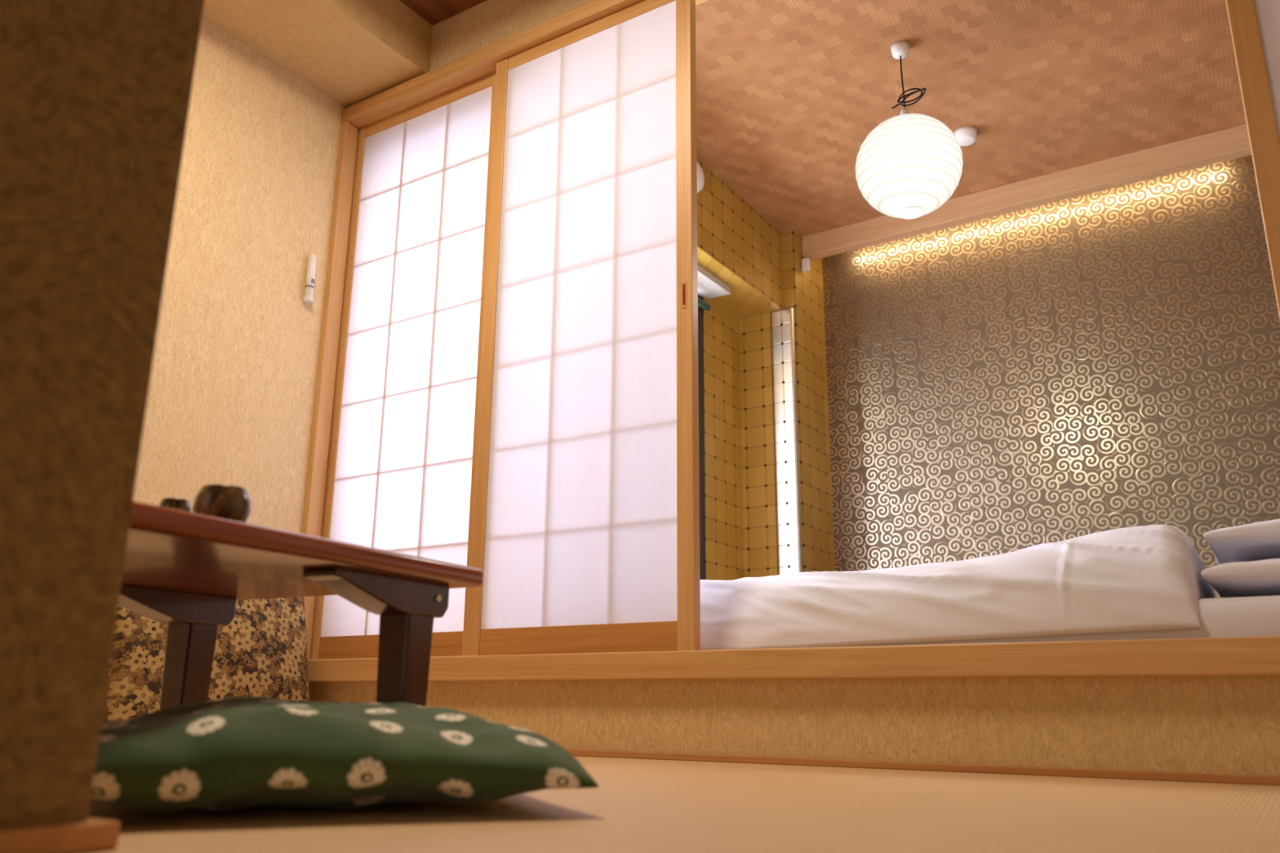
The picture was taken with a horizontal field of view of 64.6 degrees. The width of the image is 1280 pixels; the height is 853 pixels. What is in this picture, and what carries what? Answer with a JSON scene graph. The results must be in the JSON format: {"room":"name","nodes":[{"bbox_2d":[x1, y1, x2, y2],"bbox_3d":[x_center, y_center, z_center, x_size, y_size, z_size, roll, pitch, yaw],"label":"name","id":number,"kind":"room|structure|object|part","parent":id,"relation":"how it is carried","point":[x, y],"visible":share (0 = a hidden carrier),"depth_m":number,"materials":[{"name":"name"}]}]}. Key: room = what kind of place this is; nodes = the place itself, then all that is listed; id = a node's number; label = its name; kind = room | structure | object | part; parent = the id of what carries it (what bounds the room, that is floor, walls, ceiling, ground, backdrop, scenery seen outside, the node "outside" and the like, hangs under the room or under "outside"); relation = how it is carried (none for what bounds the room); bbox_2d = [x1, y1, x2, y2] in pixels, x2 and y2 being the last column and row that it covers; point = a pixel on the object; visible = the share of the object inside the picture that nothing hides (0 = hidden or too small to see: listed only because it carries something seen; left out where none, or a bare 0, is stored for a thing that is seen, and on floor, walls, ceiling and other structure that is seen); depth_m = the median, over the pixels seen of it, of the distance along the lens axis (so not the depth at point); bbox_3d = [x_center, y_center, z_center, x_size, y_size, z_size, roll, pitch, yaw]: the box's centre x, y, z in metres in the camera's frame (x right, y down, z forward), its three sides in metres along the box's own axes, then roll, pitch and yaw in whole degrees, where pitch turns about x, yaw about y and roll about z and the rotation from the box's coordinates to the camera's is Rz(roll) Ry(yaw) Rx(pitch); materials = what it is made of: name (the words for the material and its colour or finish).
{"room":"traditional dwelling","nodes":[
{"label":"traditional dwelling","id":0,"kind":"room"},
{"bbox_2d":[0,0,204,828],"bbox_3d":[-1.168,-1.012,0.139,0.110,2.243,2.500,-9,-18,32],"label":"wall partition","id":1,"kind":"structure","parent":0,"point":[95,95],"depth_m":0.87,"materials":[{"name":"paint"}]},
{"bbox_2d":[0,817,120,852],"bbox_3d":[-1.167,0.060,-0.151,0.142,0.022,2.515,-9,-18,32],"label":"baseboard","id":2,"kind":"structure","parent":1,"relation":"attached to","point":[92,835],"depth_m":0.79,"materials":[{"name":"brown wood"}]},
{"bbox_2d":[101,17,346,724],"bbox_3d":[-2.097,-0.605,1.651,0.110,2.243,4.120,-9,-18,32],"label":"wall","id":3,"kind":"structure","parent":0,"point":[231,397],"depth_m":2.99,"materials":[{"name":"beige paint"}]},
{"bbox_2d":[302,254,316,303],"bbox_3d":[-1.034,-0.464,3.179,0.032,0.157,0.032,-9,-18,32],"label":"thermometer","id":4,"kind":"object","parent":3,"relation":"attached to","point":[308,298],"visible":1,"depth_m":3.17,"materials":[{"name":"white plastic"}]},
{"bbox_2d":[201,0,432,107],"bbox_3d":[-1.919,-1.645,1.750,0.370,0.183,4.005,-9,-18,32],"label":"soffit beam","id":5,"kind":"structure","parent":3,"relation":"attached to","point":[352,52],"depth_m":3.12,"materials":[{"name":"beige paint"}]},
{"bbox_2d":[302,120,358,659],"bbox_3d":[-0.986,-0.168,3.184,0.025,1.763,0.055,-9,-18,32],"label":"jamb","id":6,"kind":"object","parent":3,"relation":"attached to","point":[334,291],"depth_m":3.19,"materials":[{"name":"brown wood"}]},
{"bbox_2d":[400,0,486,25],"bbox_3d":[-0.507,-1.975,0.942,3.900,0.050,4.080,-9,-18,32],"label":"ceiling","id":7,"kind":"structure","parent":0,"point":[433,11],"depth_m":3.21,"materials":[{"name":"brown wood"}]},
{"bbox_2d":[429,0,590,71],"bbox_3d":[0.581,-1.402,2.524,3.690,0.203,0.070,-9,-18,32],"label":"wall","id":8,"kind":"structure","parent":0,"point":[488,22],"depth_m":3.15,"materials":[{"name":"beige paint"}]},
{"bbox_2d":[341,0,706,128],"bbox_3d":[0.579,-1.285,2.489,3.690,0.050,0.125,-9,-18,32],"label":"lintel","id":9,"kind":"object","parent":8,"relation":"attached to","point":[479,64],"depth_m":3.12,"materials":[{"name":"brown wood"}]},
{"bbox_2d":[88,755,1279,852],"bbox_3d":[-0.547,0.227,0.304,3.900,0.050,4.000,-9,-18,32],"label":"floor","id":10,"kind":"structure","parent":0,"point":[637,806],"depth_m":1.09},
{"bbox_2d":[105,596,310,722],"bbox_3d":[-1.097,0.600,2.615,0.191,0.430,0.586,-11,-19,36],"label":"floral cushion","id":11,"kind":"object","parent":10,"relation":"on","point":[262,652],"visible":0.33,"depth_m":2.58,"materials":[{"name":"fabric"}]},
{"bbox_2d":[118,501,483,710],"bbox_3d":[-0.747,0.293,1.255,0.600,0.322,1.020,-8,-17,27],"label":"table","id":12,"kind":"object","parent":10,"relation":"on","point":[188,572],"visible":0.71,"depth_m":1.47,"materials":[{"name":"brown wood"}]},
{"bbox_2d":[159,497,191,512],"bbox_3d":[-0.598,0.116,1.298,0.042,0.044,0.042,-9,-18,32],"label":"tea cup","id":13,"kind":"object","parent":12,"relation":"on","point":[183,504],"visible":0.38,"depth_m":1.29,"materials":[{"name":"ceramic"}]},
{"bbox_3d":[-0.764,0.453,1.697,0.060,0.247,0.060,-8,-17,27],"label":"leg","id":14,"kind":"part","parent":12,"relation":"part of","materials":[{"name":"brown wood"}]},
{"bbox_2d":[192,484,251,522],"bbox_3d":[-0.521,0.103,1.263,0.068,0.052,0.068,-9,-18,32],"label":"tea cup","id":15,"kind":"object","parent":12,"relation":"on","point":[229,502],"visible":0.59,"depth_m":1.24,"materials":[{"name":"ceramic"}]},
{"bbox_3d":[-0.350,0.399,1.485,0.060,0.247,0.060,-8,-17,27],"label":"leg","id":16,"kind":"part","parent":12,"relation":"part of","materials":[{"name":"brown wood"}]},
{"bbox_2d":[90,696,599,811],"bbox_3d":[-0.405,0.400,1.248,0.570,0.128,0.550,6,-16,-19],"label":"floor cushion","id":17,"kind":"object","parent":10,"relation":"on","point":[227,753],"visible":0.84,"depth_m":1.04,"materials":[{"name":"fabric"}]},
{"bbox_2d":[697,294,743,580],"bbox_3d":[0.307,0.258,4.364,0.100,1.650,0.390,-9,-18,32],"label":"wall","id":18,"kind":"structure","parent":0,"point":[724,539],"depth_m":4.40,"materials":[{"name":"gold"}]},
{"bbox_2d":[697,295,706,579],"bbox_3d":[0.251,0.220,4.171,0.020,1.620,0.030,-9,-18,32],"label":"window post","id":19,"kind":"object","parent":18,"relation":"attached to","point":[700,311],"visible":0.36,"depth_m":4.20,"materials":[{"name":"black metal"}]},
{"bbox_2d":[696,156,783,319],"bbox_3d":[-0.138,-0.877,4.101,0.700,0.393,1.849,-9,-18,32],"label":"wall alcove","id":20,"kind":"structure","parent":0,"point":[737,245],"depth_m":4.34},
{"bbox_2d":[697,161,704,192],"bbox_3d":[0.215,-0.991,3.990,0.045,0.140,0.140,-9,-18,32],"label":"air vent","id":21,"kind":"object","parent":20,"relation":"in","point":[700,180],"visible":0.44,"depth_m":3.98,"materials":[{"name":"white plastic"}]},
{"bbox_2d":[697,264,730,311],"bbox_3d":[-0.015,-0.691,3.850,0.120,0.094,1.300,-9,-18,32],"label":"rail","id":22,"kind":"object","parent":20,"relation":"attached to","point":[709,286],"visible":0.09,"depth_m":4.29,"materials":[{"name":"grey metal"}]},
{"bbox_3d":[0.000,-0.635,3.936,0.030,0.030,1.080,-9,-18,32],"label":"rod","id":23,"kind":"part","parent":22,"relation":"part of","materials":[{"name":"teal metal"}]},
{"bbox_2d":[801,257,810,271],"bbox_3d":[0.771,-0.751,4.699,0.035,0.060,0.020,-9,-18,32],"label":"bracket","id":24,"kind":"object","parent":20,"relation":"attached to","point":[806,262],"visible":1,"depth_m":4.69,"materials":[{"name":"white plastic"}]},
{"bbox_2d":[738,312,777,577],"bbox_3d":[0.575,0.331,4.622,0.260,1.650,0.350,-9,-18,32],"label":"wall alcove recess","id":25,"kind":"structure","parent":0,"point":[757,406],"depth_m":4.50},
{"bbox_2d":[770,307,803,574],"bbox_3d":[0.641,0.265,4.382,0.110,1.650,0.035,-9,-18,32],"label":"column","id":26,"kind":"structure","parent":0,"point":[788,490],"depth_m":4.42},
{"bbox_2d":[308,675,1279,776],"bbox_3d":[0.571,0.584,1.988,3.690,0.170,0.100,-9,-18,32],"label":"platform riser","id":27,"kind":"structure","parent":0,"point":[1207,725],"depth_m":1.96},
{"bbox_2d":[309,71,496,659],"bbox_3d":[-0.691,-0.201,3.054,0.655,1.763,0.030,-9,-18,32],"label":"screen","id":28,"kind":"object","parent":27,"relation":"attached to","point":[402,462],"visible":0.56,"depth_m":3.05,"materials":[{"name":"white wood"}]},
{"bbox_3d":[-0.698,0.617,2.831,0.565,0.068,0.026,-9,-18,32],"label":"rail","id":29,"kind":"part","parent":28,"relation":"part of","materials":[{"name":"brown wood"}]},
{"bbox_3d":[-0.685,-1.030,3.282,0.565,0.043,0.026,-9,-18,32],"label":"rail","id":30,"kind":"part","parent":28,"relation":"part of","materials":[{"name":"brown wood"}]},
{"bbox_2d":[465,0,700,655],"bbox_3d":[-0.150,-0.300,2.675,0.680,1.763,0.032,-9,-18,32],"label":"screen","id":31,"kind":"object","parent":27,"relation":"attached to","point":[585,531],"visible":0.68,"depth_m":2.63,"materials":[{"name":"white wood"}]},
{"bbox_3d":[-0.156,0.517,2.452,0.590,0.068,0.026,-9,-18,32],"label":"rail","id":32,"kind":"part","parent":31,"relation":"part of","materials":[{"name":"brown wood"}]},
{"bbox_3d":[-0.143,-1.130,2.903,0.590,0.043,0.026,-9,-18,32],"label":"rail","id":33,"kind":"part","parent":31,"relation":"part of","materials":[{"name":"brown wood"}]},
{"bbox_3d":[0.109,-0.325,2.490,0.014,0.070,0.003,-9,-18,32],"label":"finger pull","id":34,"kind":"part","parent":31,"relation":"part of","materials":[{"name":"brown wood"}]},
{"bbox_2d":[306,635,1279,682],"bbox_3d":[0.568,0.470,2.013,3.690,0.062,0.155,-9,-18,32],"label":"trim","id":35,"kind":"structure","parent":27,"relation":"attached to","point":[1243,656],"depth_m":1.99,"materials":[{"name":"brown wood"}]},
{"bbox_3d":[0.568,0.470,2.013,3.690,0.062,0.155,-9,-18,32],"label":"sill","id":36,"kind":"part","parent":35,"relation":"part of","materials":[{"name":"brown wood"}]},
{"bbox_2d":[565,749,1279,786],"bbox_3d":[0.539,0.646,1.921,3.690,0.014,0.015,-9,-18,32],"label":"baseboard","id":37,"kind":"structure","parent":27,"relation":"attached to","point":[987,769],"depth_m":1.88,"materials":[{"name":"brown wood"}]},
{"bbox_2d":[1225,0,1279,318],"bbox_3d":[1.411,-0.555,1.700,0.664,1.763,0.030,-9,-18,32],"label":"door frame","id":38,"kind":"structure","parent":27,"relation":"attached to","point":[1255,24],"depth_m":1.87,"materials":[{"name":"brown wood"}]},
{"bbox_2d":[781,229,835,572],"bbox_3d":[0.742,0.117,4.582,0.120,2.043,0.330,-9,-18,32],"label":"wall","id":39,"kind":"structure","parent":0,"point":[803,291],"depth_m":4.60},
{"bbox_2d":[695,0,1246,236],"bbox_3d":[1.201,-1.240,3.577,4.000,0.050,2.370,-9,-18,32],"label":"ceiling alcove","id":40,"kind":"structure","parent":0,"point":[789,93],"depth_m":3.59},
{"bbox_2d":[855,40,963,218],"bbox_3d":[0.866,-0.974,3.299,0.334,0.615,0.334,-9,-18,32],"label":"pendant lantern","id":41,"kind":"object","parent":40,"relation":"hanging from","point":[908,166],"visible":1,"depth_m":3.15,"materials":[{"name":"white paper"}]},
{"bbox_3d":[0.867,-1.136,3.343,0.008,0.219,0.006,-9,-18,32],"label":"cord","id":42,"kind":"part","parent":41,"relation":"part of","materials":[{"name":"black metal"}]},
{"bbox_3d":[0.865,-0.837,3.261,0.334,0.318,0.334,-9,-18,32],"label":"paper globe","id":43,"kind":"part","parent":41,"relation":"part of"},
{"bbox_2d":[953,125,977,146],"bbox_3d":[1.248,-1.109,3.874,0.088,0.045,0.088,-9,-18,32],"label":"smoke detector","id":44,"kind":"object","parent":40,"relation":"attached to","point":[966,135],"visible":0.86,"depth_m":3.85,"materials":[{"name":"white plastic"}]},
{"bbox_2d":[822,155,1279,571],"bbox_3d":[2.034,-0.026,4.020,3.400,2.043,0.100,-9,-18,32],"label":"wall","id":45,"kind":"structure","parent":0,"point":[1107,359],"depth_m":4.21,"materials":[{"name":"paper"}]},
{"bbox_2d":[801,123,1251,261],"bbox_3d":[2.010,-1.037,3.998,2.940,0.105,0.060,-9,-18,32],"label":"beam","id":46,"kind":"structure","parent":45,"relation":"attached to","point":[1231,143],"depth_m":4.18,"materials":[{"name":"brown wood"}]},
{"bbox_3d":[1.190,0.796,3.028,4.000,0.080,2.350,-9,-18,32],"label":"floor","id":47,"kind":"structure","parent":0,"visible":0},
{"bbox_2d":[700,524,1279,650],"bbox_3d":[1.067,0.498,2.643,2.360,0.288,1.441,-9,-18,32],"label":"bed","id":48,"kind":"object","parent":47,"relation":"on","point":[1140,582],"visible":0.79,"depth_m":2.06,"materials":[{"name":"white fabric"}]},
{"bbox_3d":[1.088,0.581,2.616,2.320,0.115,1.425,-9,-18,32],"label":"mattress","id":49,"kind":"part","parent":48,"relation":"part of","materials":[{"name":"white fabric"}]},
{"bbox_2d":[1200,558,1279,597],"bbox_3d":[1.454,0.284,1.912,0.660,0.088,0.460,-9,-18,32],"label":"bed pillow","id":50,"kind":"object","parent":48,"relation":"on","point":[1259,578],"visible":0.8,"depth_m":1.88,"materials":[{"name":"white fabric"}]},
{"bbox_2d":[1203,519,1279,564],"bbox_3d":[1.482,0.223,1.984,0.640,0.091,0.440,-9,-18,31],"label":"bed pillow","id":51,"kind":"object","parent":50,"relation":"on","point":[1256,541],"visible":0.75,"depth_m":1.96,"materials":[{"name":"white fabric"}]}
]}

